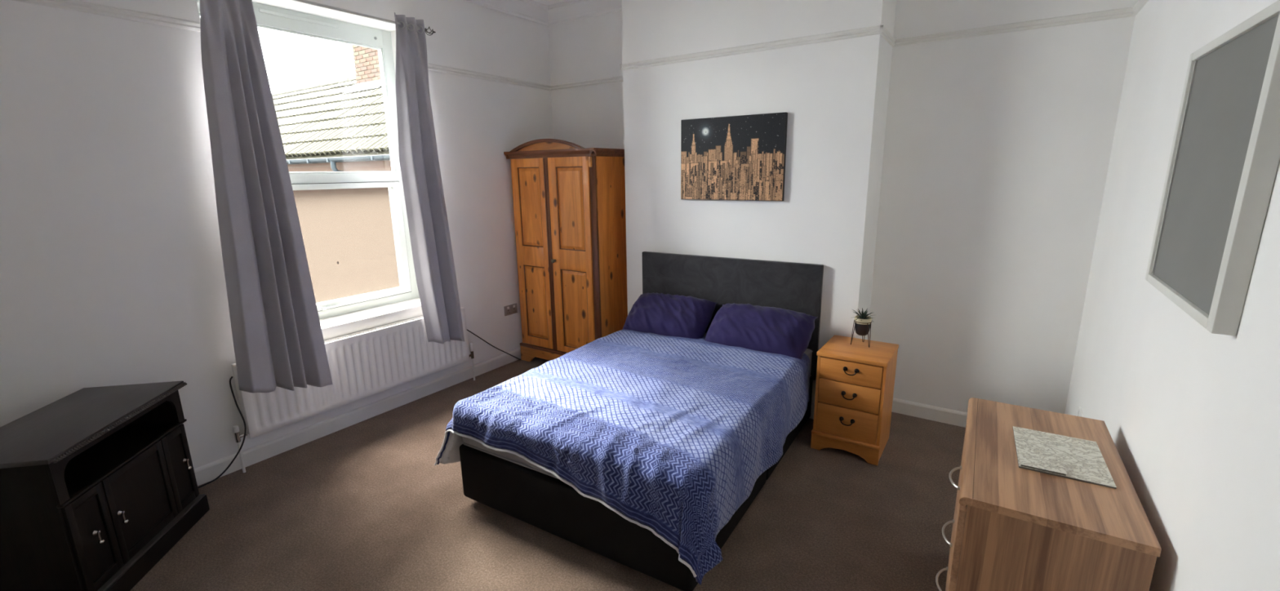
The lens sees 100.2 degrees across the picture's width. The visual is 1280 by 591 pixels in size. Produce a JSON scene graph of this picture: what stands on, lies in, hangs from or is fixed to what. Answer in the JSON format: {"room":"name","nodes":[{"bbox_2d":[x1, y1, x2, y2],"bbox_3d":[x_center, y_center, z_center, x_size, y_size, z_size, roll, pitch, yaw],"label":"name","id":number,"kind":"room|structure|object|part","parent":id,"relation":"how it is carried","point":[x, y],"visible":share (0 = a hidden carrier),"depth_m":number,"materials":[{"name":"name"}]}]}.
{"room":"bedroom","nodes":[
{"label":"bedroom","id":0,"kind":"room"},
{"bbox_2d":[0,0,553,469],"bbox_3d":[-2.291,-0.607,3.379,0.320,3.150,5.407,8,15,33],"label":"wall","id":1,"kind":"structure","parent":0,"point":[112,273],"depth_m":2.77,"materials":[{"name":"paint"}]},
{"bbox_2d":[13,0,551,90],"bbox_3d":[-2.190,-1.473,3.041,0.018,0.046,4.907,8,15,33],"label":"trim","id":2,"kind":"structure","parent":1,"relation":"attached to","point":[73,5],"depth_m":2.69,"materials":[{"name":"paint"}]},
{"bbox_2d":[196,0,422,340],"bbox_3d":[-2.088,-0.789,3.607,0.328,2.087,1.332,8,15,33],"label":"window","id":3,"kind":"structure","parent":1,"relation":"in","point":[354,227],"depth_m":3.86,"materials":[{"name":"white plastic"}]},
{"bbox_2d":[258,7,338,27],"bbox_3d":[-2.175,-1.777,3.435,0.009,0.022,0.480,8,15,33],"label":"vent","id":4,"kind":"object","parent":3,"relation":"attached to","point":[271,12],"depth_m":3.42,"materials":[{"name":"white plastic"}]},
{"bbox_3d":[-2.182,0.083,3.781,0.024,0.022,0.120,8,15,33],"label":"handle","id":5,"kind":"part","parent":3,"relation":"part of","materials":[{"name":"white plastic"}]},
{"bbox_3d":[-2.154,-0.348,3.765,0.001,0.795,1.006,8,15,33],"label":"pane","id":6,"kind":"part","parent":3,"relation":"part of","materials":[{"name":"clear glass"}]},
{"bbox_3d":[-2.177,-0.349,3.780,0.072,0.863,1.104,8,15,33],"label":"opening sash","id":7,"kind":"part","parent":3,"relation":"part of","materials":[{"name":"white plastic"}]},
{"bbox_3d":[-2.049,0.191,3.816,0.268,0.082,1.332,8,15,33],"label":"sill","id":8,"kind":"part","parent":3,"relation":"part of","materials":[{"name":"paint"}]},
{"bbox_2d":[231,306,475,472],"bbox_3d":[-1.904,0.565,3.818,0.109,0.658,1.735,8,15,33],"label":"radiator","id":9,"kind":"object","parent":1,"relation":"attached to","point":[365,363],"visible":0.73,"depth_m":3.68,"materials":[{"name":"metal"}]},
{"bbox_2d":[197,376,246,488],"bbox_3d":[-2.409,0.786,3.034,0.081,0.593,0.282,9,16,37],"label":"cable","id":10,"kind":"object","parent":9,"relation":"hanging from","point":[230,379],"visible":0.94,"depth_m":3.10,"materials":[{"name":"black plastic"}]},
{"bbox_3d":[-1.923,0.468,3.803,0.006,0.445,1.597,8,15,33],"label":"panel","id":11,"kind":"part","parent":9,"relation":"part of","materials":[{"name":"metal"}]},
{"bbox_3d":[-2.335,0.614,3.138,0.072,0.431,0.004,8,15,33],"label":"panel","id":12,"kind":"part","parent":9,"relation":"part of","materials":[{"name":"metal"}]},
{"bbox_2d":[231,306,465,367],"bbox_3d":[-1.897,0.254,3.734,0.076,0.014,1.597,8,15,33],"label":"grille","id":13,"kind":"object","parent":9,"relation":"attached to","point":[334,342],"depth_m":3.75,"materials":[{"name":"metal"}]},
{"bbox_2d":[193,347,520,486],"bbox_3d":[-2.157,0.907,3.589,0.016,0.102,4.907,8,15,33],"label":"baseboard","id":14,"kind":"structure","parent":1,"relation":"attached to","point":[207,473],"depth_m":3.70,"materials":[{"name":"paint"}]},
{"bbox_2d":[293,0,435,35],"bbox_3d":[-1.968,-1.747,3.221,0.130,0.060,1.656,8,15,33],"label":"pole","id":15,"kind":"object","parent":1,"relation":"attached to","point":[307,2],"visible":0.91,"depth_m":3.39,"materials":[{"name":"metal"}]},
{"bbox_2d":[200,0,332,392],"bbox_3d":[-2.159,-0.540,3.004,0.173,2.346,0.458,8,15,33],"label":"curtain","id":16,"kind":"object","parent":15,"relation":"hanging from","point":[277,337],"visible":1,"depth_m":3.01,"materials":[{"name":"fabric"}]},
{"bbox_2d":[394,12,464,343],"bbox_3d":[-1.534,-0.763,3.913,0.154,2.356,0.379,8,15,33],"label":"curtain","id":17,"kind":"object","parent":15,"relation":"hanging from","point":[421,178],"visible":1,"depth_m":3.86,"materials":[{"name":"fabric"}]},
{"bbox_2d":[466,329,520,359],"bbox_3d":[-1.300,0.440,4.761,0.019,0.454,0.581,9,16,36],"label":"cable","id":18,"kind":"object","parent":1,"relation":"attached to","point":[467,330],"visible":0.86,"depth_m":4.76,"materials":[{"name":"black plastic"}]},
{"bbox_2d":[503,302,517,315],"bbox_3d":[-1.185,0.130,4.917,0.016,0.090,0.150,8,15,33],"label":"wall socket","id":19,"kind":"object","parent":1,"relation":"attached to","point":[512,308],"visible":1,"depth_m":4.91,"materials":[{"name":"metal"}]},
{"bbox_2d":[130,356,965,590],"bbox_3d":[-0.463,1.232,2.568,4.618,0.120,5.407,8,15,33],"label":"floor","id":20,"kind":"structure","parent":0,"point":[365,505],"depth_m":2.66,"materials":[{"name":"brown carpet"}]},
{"bbox_2d":[0,381,209,590],"bbox_3d":[-2.415,0.875,2.356,0.448,0.725,0.775,-3,13,-10],"label":"tv stand","id":21,"kind":"object","parent":20,"relation":"on","point":[98,485],"visible":1,"depth_m":2.23,"materials":[{"name":"black wood"}]},
{"bbox_3d":[-2.368,0.954,2.011,0.388,0.685,0.018,-3,13,-10],"label":"panel","id":22,"kind":"part","parent":21,"relation":"part of","materials":[{"name":"brown wood"}]},
{"bbox_3d":[-2.189,0.974,2.146,0.016,0.396,0.179,-3,13,-10],"label":"door","id":23,"kind":"part","parent":21,"relation":"part of","materials":[{"name":"brown wood"}]},
{"bbox_3d":[-2.193,0.974,2.145,0.007,0.324,0.119,-3,13,-10],"label":"door panel","id":24,"kind":"part","parent":21,"relation":"part of","materials":[{"name":"brown wood"}]},
{"bbox_3d":[-2.168,0.968,2.148,0.023,0.061,0.022,-3,13,-10],"label":"handle","id":25,"kind":"part","parent":21,"relation":"part of","materials":[{"name":"silver metal"}]},
{"bbox_3d":[-2.207,0.524,2.315,0.016,0.020,0.771,-3,13,-10],"label":"rope moulding","id":26,"kind":"part","parent":21,"relation":"part of","materials":[{"name":"brown wood"}]},
{"bbox_2d":[64,422,176,497],"bbox_3d":[-2.432,0.726,2.319,0.378,0.016,0.699,-3,13,-10],"label":"shelf","id":27,"kind":"object","parent":21,"relation":"attached to","point":[89,466],"depth_m":2.38,"materials":[{"name":"wood"}]},
{"bbox_3d":[-2.234,0.710,2.352,0.020,0.011,0.739,-3,13,-10],"label":"shelf moulding","id":28,"kind":"part","parent":21,"relation":"part of","materials":[{"name":"brown wood"}]},
{"bbox_3d":[-2.192,0.940,2.273,0.023,0.061,0.022,-3,13,-10],"label":"handle","id":29,"kind":"part","parent":21,"relation":"part of","materials":[{"name":"silver metal"}]},
{"bbox_3d":[-2.238,0.915,2.405,0.016,0.396,0.351,-3,13,-10],"label":"door","id":30,"kind":"part","parent":21,"relation":"part of","materials":[{"name":"brown wood"}]},
{"bbox_3d":[-2.242,0.915,2.405,0.007,0.324,0.291,-3,13,-10],"label":"door panel","id":31,"kind":"part","parent":21,"relation":"part of","materials":[{"name":"brown wood"}]},
{"bbox_2d":[96,497,195,590],"bbox_3d":[-2.426,1.138,2.414,0.378,0.016,0.699,-3,13,-10],"label":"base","id":32,"kind":"object","parent":21,"relation":"attached to","point":[113,576],"depth_m":2.41,"materials":[{"name":"wood"}]},
{"bbox_3d":[-2.417,1.138,2.415,0.412,0.011,0.751,-3,13,-10],"label":"plinth moulding","id":33,"kind":"part","parent":21,"relation":"part of","materials":[{"name":"brown wood"}]},
{"bbox_3d":[-2.497,0.798,2.695,0.388,0.685,0.018,-3,13,-10],"label":"panel","id":34,"kind":"part","parent":21,"relation":"part of","materials":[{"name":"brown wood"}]},
{"bbox_3d":[-2.286,0.857,2.658,0.016,0.396,0.166,-3,13,-10],"label":"door","id":35,"kind":"part","parent":21,"relation":"part of","materials":[{"name":"brown wood"}]},
{"bbox_3d":[-2.289,0.857,2.657,0.007,0.324,0.106,-3,13,-10],"label":"door panel","id":36,"kind":"part","parent":21,"relation":"part of","materials":[{"name":"brown wood"}]},
{"bbox_3d":[-2.270,0.845,2.689,0.023,0.061,0.022,-3,13,-10],"label":"handle","id":37,"kind":"part","parent":21,"relation":"part of","materials":[{"name":"silver metal"}]},
{"bbox_2d":[503,138,627,361],"bbox_3d":[-0.586,-0.362,4.801,0.986,1.988,0.626,8,15,33],"label":"wardrobe","id":38,"kind":"object","parent":20,"relation":"on","point":[569,197],"visible":0.84,"depth_m":4.52,"materials":[{"name":"brown wood"}]},
{"bbox_3d":[-0.943,-0.761,4.625,0.258,0.677,0.010,8,15,33],"label":"panel moulding","id":39,"kind":"part","parent":38,"relation":"part of","materials":[{"name":"brown wood"}]},
{"bbox_3d":[-0.941,-0.761,4.628,0.262,0.681,0.016,8,15,33],"label":"door panel","id":40,"kind":"part","parent":38,"relation":"part of","materials":[{"name":"brown wood"}]},
{"bbox_3d":[-0.936,-0.350,4.723,0.372,1.666,0.024,8,15,33],"label":"door","id":41,"kind":"part","parent":38,"relation":"part of","materials":[{"name":"brown wood"}]},
{"bbox_3d":[-0.931,0.062,4.815,0.258,0.665,0.010,8,15,33],"label":"panel moulding","id":42,"kind":"part","parent":38,"relation":"part of","materials":[{"name":"brown wood"}]},
{"bbox_3d":[-0.929,0.061,4.817,0.262,0.669,0.016,8,15,33],"label":"door panel","id":43,"kind":"part","parent":38,"relation":"part of","materials":[{"name":"brown wood"}]},
{"bbox_3d":[-0.723,0.509,4.780,0.950,0.028,0.040,8,15,33],"label":"moulding","id":44,"kind":"part","parent":38,"relation":"part of","materials":[{"name":"brown wood"}]},
{"bbox_3d":[-0.774,-1.234,4.392,0.815,0.099,0.048,8,15,33],"label":"arch moulding","id":45,"kind":"part","parent":38,"relation":"part of","materials":[{"name":"brown wood"}]},
{"bbox_3d":[-0.596,-1.215,4.610,0.986,0.060,0.615,8,15,33],"label":"cornice","id":46,"kind":"part","parent":38,"relation":"part of","materials":[{"name":"brown wood"}]},
{"bbox_3d":[-0.564,-0.706,4.378,0.285,0.677,0.010,8,15,33],"label":"panel moulding","id":47,"kind":"part","parent":38,"relation":"part of","materials":[{"name":"brown wood"}]},
{"bbox_3d":[-0.562,-0.707,4.381,0.289,0.681,0.016,8,15,33],"label":"door panel","id":48,"kind":"part","parent":38,"relation":"part of","materials":[{"name":"brown wood"}]},
{"bbox_3d":[-0.566,-0.300,4.481,0.428,1.666,0.024,8,15,33],"label":"door","id":49,"kind":"part","parent":38,"relation":"part of","materials":[{"name":"brown wood"}]},
{"bbox_3d":[-0.552,0.126,4.570,0.285,0.690,0.010,8,15,33],"label":"panel moulding","id":50,"kind":"part","parent":38,"relation":"part of","materials":[{"name":"brown wood"}]},
{"bbox_3d":[-0.550,0.125,4.572,0.289,0.694,0.016,8,15,33],"label":"door panel","id":51,"kind":"part","parent":38,"relation":"part of","materials":[{"name":"brown wood"}]},
{"bbox_3d":[-0.193,-0.314,4.596,0.022,1.715,0.540,8,15,33],"label":"panel","id":52,"kind":"part","parent":38,"relation":"part of","materials":[{"name":"brown wood"}]},
{"bbox_2d":[459,251,823,590],"bbox_3d":[0.125,0.451,3.201,1.383,1.101,1.936,7,15,31],"label":"bed","id":53,"kind":"object","parent":20,"relation":"on","point":[544,502],"visible":0.36,"depth_m":2.72,"materials":[{"name":"black fabric"}]},
{"bbox_2d":[462,333,813,484],"bbox_3d":[0.117,0.569,3.208,1.340,0.195,1.876,7,15,31],"label":"mattress","id":54,"kind":"object","parent":53,"relation":"on","point":[469,442],"visible":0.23,"depth_m":2.64,"materials":[{"name":"grey fabric"}]},
{"bbox_2d":[434,328,810,586],"bbox_3d":[0.054,0.652,3.104,1.702,0.439,1.804,7,15,31],"label":"duvet","id":55,"kind":"object","parent":54,"relation":"on","point":[673,434],"visible":0.96,"depth_m":2.56,"materials":[{"name":"blue fabric"}]},
{"bbox_2d":[622,292,716,338],"bbox_3d":[0.204,0.159,3.956,0.651,0.316,0.361,6,15,28],"label":"pillow","id":56,"kind":"object","parent":54,"relation":"on","point":[662,314],"visible":0.84,"depth_m":3.84,"materials":[{"name":"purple fabric"}]},
{"bbox_2d":[704,302,817,359],"bbox_3d":[0.793,0.234,3.598,0.696,0.313,0.364,8,15,33],"label":"pillow","id":57,"kind":"object","parent":54,"relation":"on","point":[772,330],"visible":0.92,"depth_m":3.48,"materials":[{"name":"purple fabric"}]},
{"bbox_3d":[0.618,0.117,3.953,1.383,0.802,0.040,7,15,31],"label":"headboard","id":58,"kind":"part","parent":53,"relation":"part of","materials":[{"name":"grey fabric"}]},
{"bbox_2d":[810,334,898,465],"bbox_3d":[1.343,0.635,3.356,0.398,0.639,0.425,8,15,33],"label":"nightstand","id":59,"kind":"object","parent":20,"relation":"on","point":[855,384],"visible":1,"depth_m":3.21,"materials":[{"name":"brown wood"}]},
{"bbox_3d":[1.198,0.624,3.471,0.018,0.613,0.392,8,15,33],"label":"panel","id":60,"kind":"part","parent":59,"relation":"part of","materials":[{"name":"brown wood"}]},
{"bbox_3d":[1.246,0.874,3.256,0.398,0.021,0.036,8,15,33],"label":"plinth moulding","id":61,"kind":"part","parent":59,"relation":"part of","materials":[{"name":"brown wood"}]},
{"bbox_3d":[1.239,0.758,3.211,0.090,0.042,0.027,8,15,33],"label":"handle","id":62,"kind":"part","parent":59,"relation":"part of","materials":[{"name":"metal"}]},
{"bbox_3d":[1.247,0.769,3.236,0.348,0.188,0.018,8,15,33],"label":"drawer","id":63,"kind":"part","parent":59,"relation":"part of","materials":[{"name":"brown wood"}]},
{"bbox_3d":[1.237,0.596,3.174,0.090,0.042,0.027,8,15,33],"label":"handle","id":64,"kind":"part","parent":59,"relation":"part of","materials":[{"name":"metal"}]},
{"bbox_3d":[1.244,0.598,3.197,0.348,0.152,0.018,8,15,33],"label":"drawer","id":65,"kind":"part","parent":59,"relation":"part of","materials":[{"name":"brown wood"}]},
{"bbox_3d":[1.234,0.446,3.139,0.090,0.042,0.027,8,15,33],"label":"handle","id":66,"kind":"part","parent":59,"relation":"part of","materials":[{"name":"metal"}]},
{"bbox_3d":[1.242,0.454,3.164,0.348,0.131,0.018,8,15,33],"label":"drawer","id":67,"kind":"part","parent":59,"relation":"part of","materials":[{"name":"brown wood"}]},
{"bbox_2d":[850,308,874,347],"bbox_3d":[1.377,0.192,3.325,0.142,0.238,0.152,2,13,13],"label":"potted plant","id":68,"kind":"object","parent":59,"relation":"on","point":[863,321],"visible":1,"depth_m":3.29,"materials":[{"name":"black metal"}]},
{"bbox_3d":[1.324,0.233,3.332,0.020,0.156,0.034,0,13,4],"label":"hairpin leg","id":69,"kind":"part","parent":68,"relation":"part of","materials":[{"name":"black metal"}]},
{"bbox_3d":[1.379,0.206,3.322,0.095,0.080,0.095,8,15,33],"label":"pot","id":70,"kind":"part","parent":68,"relation":"part of","materials":[{"name":"black ceramic"}]},
{"bbox_3d":[1.404,0.244,3.280,0.034,0.156,0.019,-7,14,-26],"label":"hairpin leg","id":71,"kind":"part","parent":68,"relation":"part of","materials":[{"name":"black metal"}]},
{"bbox_3d":[1.505,0.666,3.271,0.018,0.613,0.392,8,15,33],"label":"panel","id":72,"kind":"part","parent":59,"relation":"part of","materials":[{"name":"brown wood"}]},
{"bbox_2d":[935,397,1161,590],"bbox_3d":[1.351,0.905,1.912,0.477,0.760,0.836,7,15,32],"label":"dresser","id":73,"kind":"object","parent":20,"relation":"on","point":[1015,528],"visible":1,"depth_m":1.57,"materials":[{"name":"brown wood"}]},
{"bbox_3d":[1.171,1.105,2.079,0.041,0.014,0.174,7,15,32],"label":"handle","id":74,"kind":"part","parent":73,"relation":"part of","materials":[{"name":"silver metal"}]},
{"bbox_3d":[1.168,0.895,2.030,0.041,0.014,0.174,7,15,32],"label":"handle","id":75,"kind":"part","parent":73,"relation":"part of","materials":[{"name":"silver metal"}]},
{"bbox_3d":[1.194,1.108,2.064,0.019,0.194,0.828,7,15,32],"label":"drawer","id":76,"kind":"part","parent":73,"relation":"part of","materials":[{"name":"brown wood"}]},
{"bbox_3d":[1.191,0.898,2.016,0.019,0.220,0.828,7,15,32],"label":"drawer","id":77,"kind":"part","parent":73,"relation":"part of","materials":[{"name":"brown wood"}]},
{"bbox_3d":[1.165,0.669,1.978,0.041,0.014,0.174,7,15,32],"label":"handle","id":78,"kind":"part","parent":73,"relation":"part of","materials":[{"name":"silver metal"}]},
{"bbox_3d":[1.188,0.672,1.964,0.019,0.228,0.828,7,15,32],"label":"drawer","id":79,"kind":"part","parent":73,"relation":"part of","materials":[{"name":"brown wood"}]},
{"bbox_3d":[1.155,1.000,1.566,0.416,0.736,0.018,7,15,32],"label":"panel","id":80,"kind":"part","parent":73,"relation":"part of","materials":[{"name":"brown wood"}]},
{"bbox_2d":[1012,426,1116,488],"bbox_3d":[1.413,0.532,1.805,0.242,0.013,0.322,7,15,30],"label":"placemat","id":81,"kind":"object","parent":73,"relation":"on","point":[1051,454],"visible":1,"depth_m":1.78,"materials":[{"name":"grey"}]},
{"bbox_2d":[533,0,567,4],"bbox_3d":[-0.509,-1.969,1.831,4.618,0.150,5.407,8,15,33],"label":"ceiling","id":82,"kind":"structure","parent":0,"point":[544,2],"depth_m":4.60,"materials":[{"name":"paint"}]},
{"bbox_2d":[621,0,896,404],"bbox_3d":[0.756,-0.784,3.962,1.826,3.150,0.416,8,15,33],"label":"wall","id":83,"kind":"structure","parent":0,"point":[833,95],"depth_m":3.56,"materials":[{"name":"paint"}]},
{"bbox_2d":[463,0,622,26],"bbox_3d":[-0.493,-1.820,1.794,4.118,0.124,4.907,8,15,33],"label":"trim","id":84,"kind":"structure","parent":83,"relation":"attached to","point":[568,11],"depth_m":4.60,"materials":[{"name":"paint"}]},
{"bbox_2d":[680,111,787,200],"bbox_3d":[0.631,-0.952,3.732,0.776,0.566,0.030,8,15,33],"label":"print","id":85,"kind":"object","parent":83,"relation":"attached to","point":[742,157],"visible":1,"depth_m":3.70},
{"bbox_2d":[619,24,895,70],"bbox_3d":[0.738,-1.677,3.748,1.862,0.046,0.434,8,15,33],"label":"trim","id":86,"kind":"structure","parent":83,"relation":"attached to","point":[881,29],"depth_m":3.44,"materials":[{"name":"paint"}]},
{"bbox_2d":[547,0,1137,413],"bbox_3d":[0.972,-0.852,4.240,4.118,3.150,0.300,8,15,33],"label":"wall","id":87,"kind":"structure","parent":0,"point":[997,147],"depth_m":3.33,"materials":[{"name":"paint"}]},
{"bbox_2d":[551,75,622,90],"bbox_3d":[-0.374,-1.885,4.718,1.125,0.046,0.018,8,15,33],"label":"trim","id":88,"kind":"structure","parent":87,"relation":"attached to","point":[619,78],"depth_m":4.77,"materials":[{"name":"paint"}]},
{"bbox_2d":[808,398,967,427],"bbox_3d":[0.790,0.705,4.286,4.118,0.102,0.432,8,15,33],"label":"baseboard","id":89,"kind":"structure","parent":87,"relation":"attached to","point":[933,413],"depth_m":3.73,"materials":[{"name":"paint"}]},
{"bbox_2d":[1064,0,1279,590],"bbox_3d":[1.352,-0.111,1.001,0.200,3.150,5.407,8,15,33],"label":"wall","id":90,"kind":"structure","parent":0,"point":[1190,413],"depth_m":1.55,"materials":[{"name":"paint"}]},
{"bbox_2d":[892,0,1148,47],"bbox_3d":[0.743,-1.073,1.126,1.167,0.046,4.907,8,15,33],"label":"trim","id":91,"kind":"structure","parent":90,"relation":"attached to","point":[1132,11],"depth_m":3.04,"materials":[{"name":"paint"}]},
{"bbox_2d":[1076,406,1084,417],"bbox_3d":[2.276,0.643,2.772,0.016,0.090,0.150,8,15,33],"label":"wall socket","id":92,"kind":"object","parent":90,"relation":"attached to","point":[1080,413],"visible":0.49,"depth_m":2.78,"materials":[{"name":"white plastic"}]},
{"bbox_2d":[1145,0,1279,336],"bbox_3d":[1.507,-0.324,1.416,0.041,0.705,0.721,8,15,33],"label":"mirror","id":93,"kind":"object","parent":90,"relation":"attached to","point":[1224,158],"visible":1,"depth_m":1.30,"materials":[{"name":"grey mirror"}]},
{"bbox_3d":[1.697,-0.391,1.694,0.041,0.705,0.034,8,15,33],"label":"frame rail","id":94,"kind":"part","parent":93,"relation":"part of","materials":[{"name":"white paint"}]},
{"bbox_3d":[1.514,0.006,1.495,0.041,0.026,0.645,8,15,33],"label":"frame rail","id":95,"kind":"part","parent":93,"relation":"part of","materials":[{"name":"white paint"}]},
{"bbox_3d":[1.504,-0.656,1.343,0.041,0.026,0.645,8,15,33],"label":"frame rail","id":96,"kind":"part","parent":93,"relation":"part of","materials":[{"name":"white paint"}]},
{"bbox_3d":[1.319,-0.259,1.141,0.041,0.705,0.042,8,15,33],"label":"frame rail","id":97,"kind":"part","parent":93,"relation":"part of","materials":[{"name":"white paint"}]},
{"label":"outside","id":98,"kind":"structure","parent":0,"visible":0},
{"bbox_3d":[-14.069,2.028,13.503,29.680,0.200,45.000,8,15,33],"label":"ground","id":99,"kind":"structure","parent":98,"visible":0},
{"bbox_2d":[271,44,391,172],"bbox_3d":[-5.881,-1.914,11.953,12.895,7.950,4.936,8,15,33],"label":"neighbouring house","id":100,"kind":"structure","parent":99,"relation":"on","point":[340,125],"depth_m":9.33,"materials":[{"name":"tile"}]}
]}

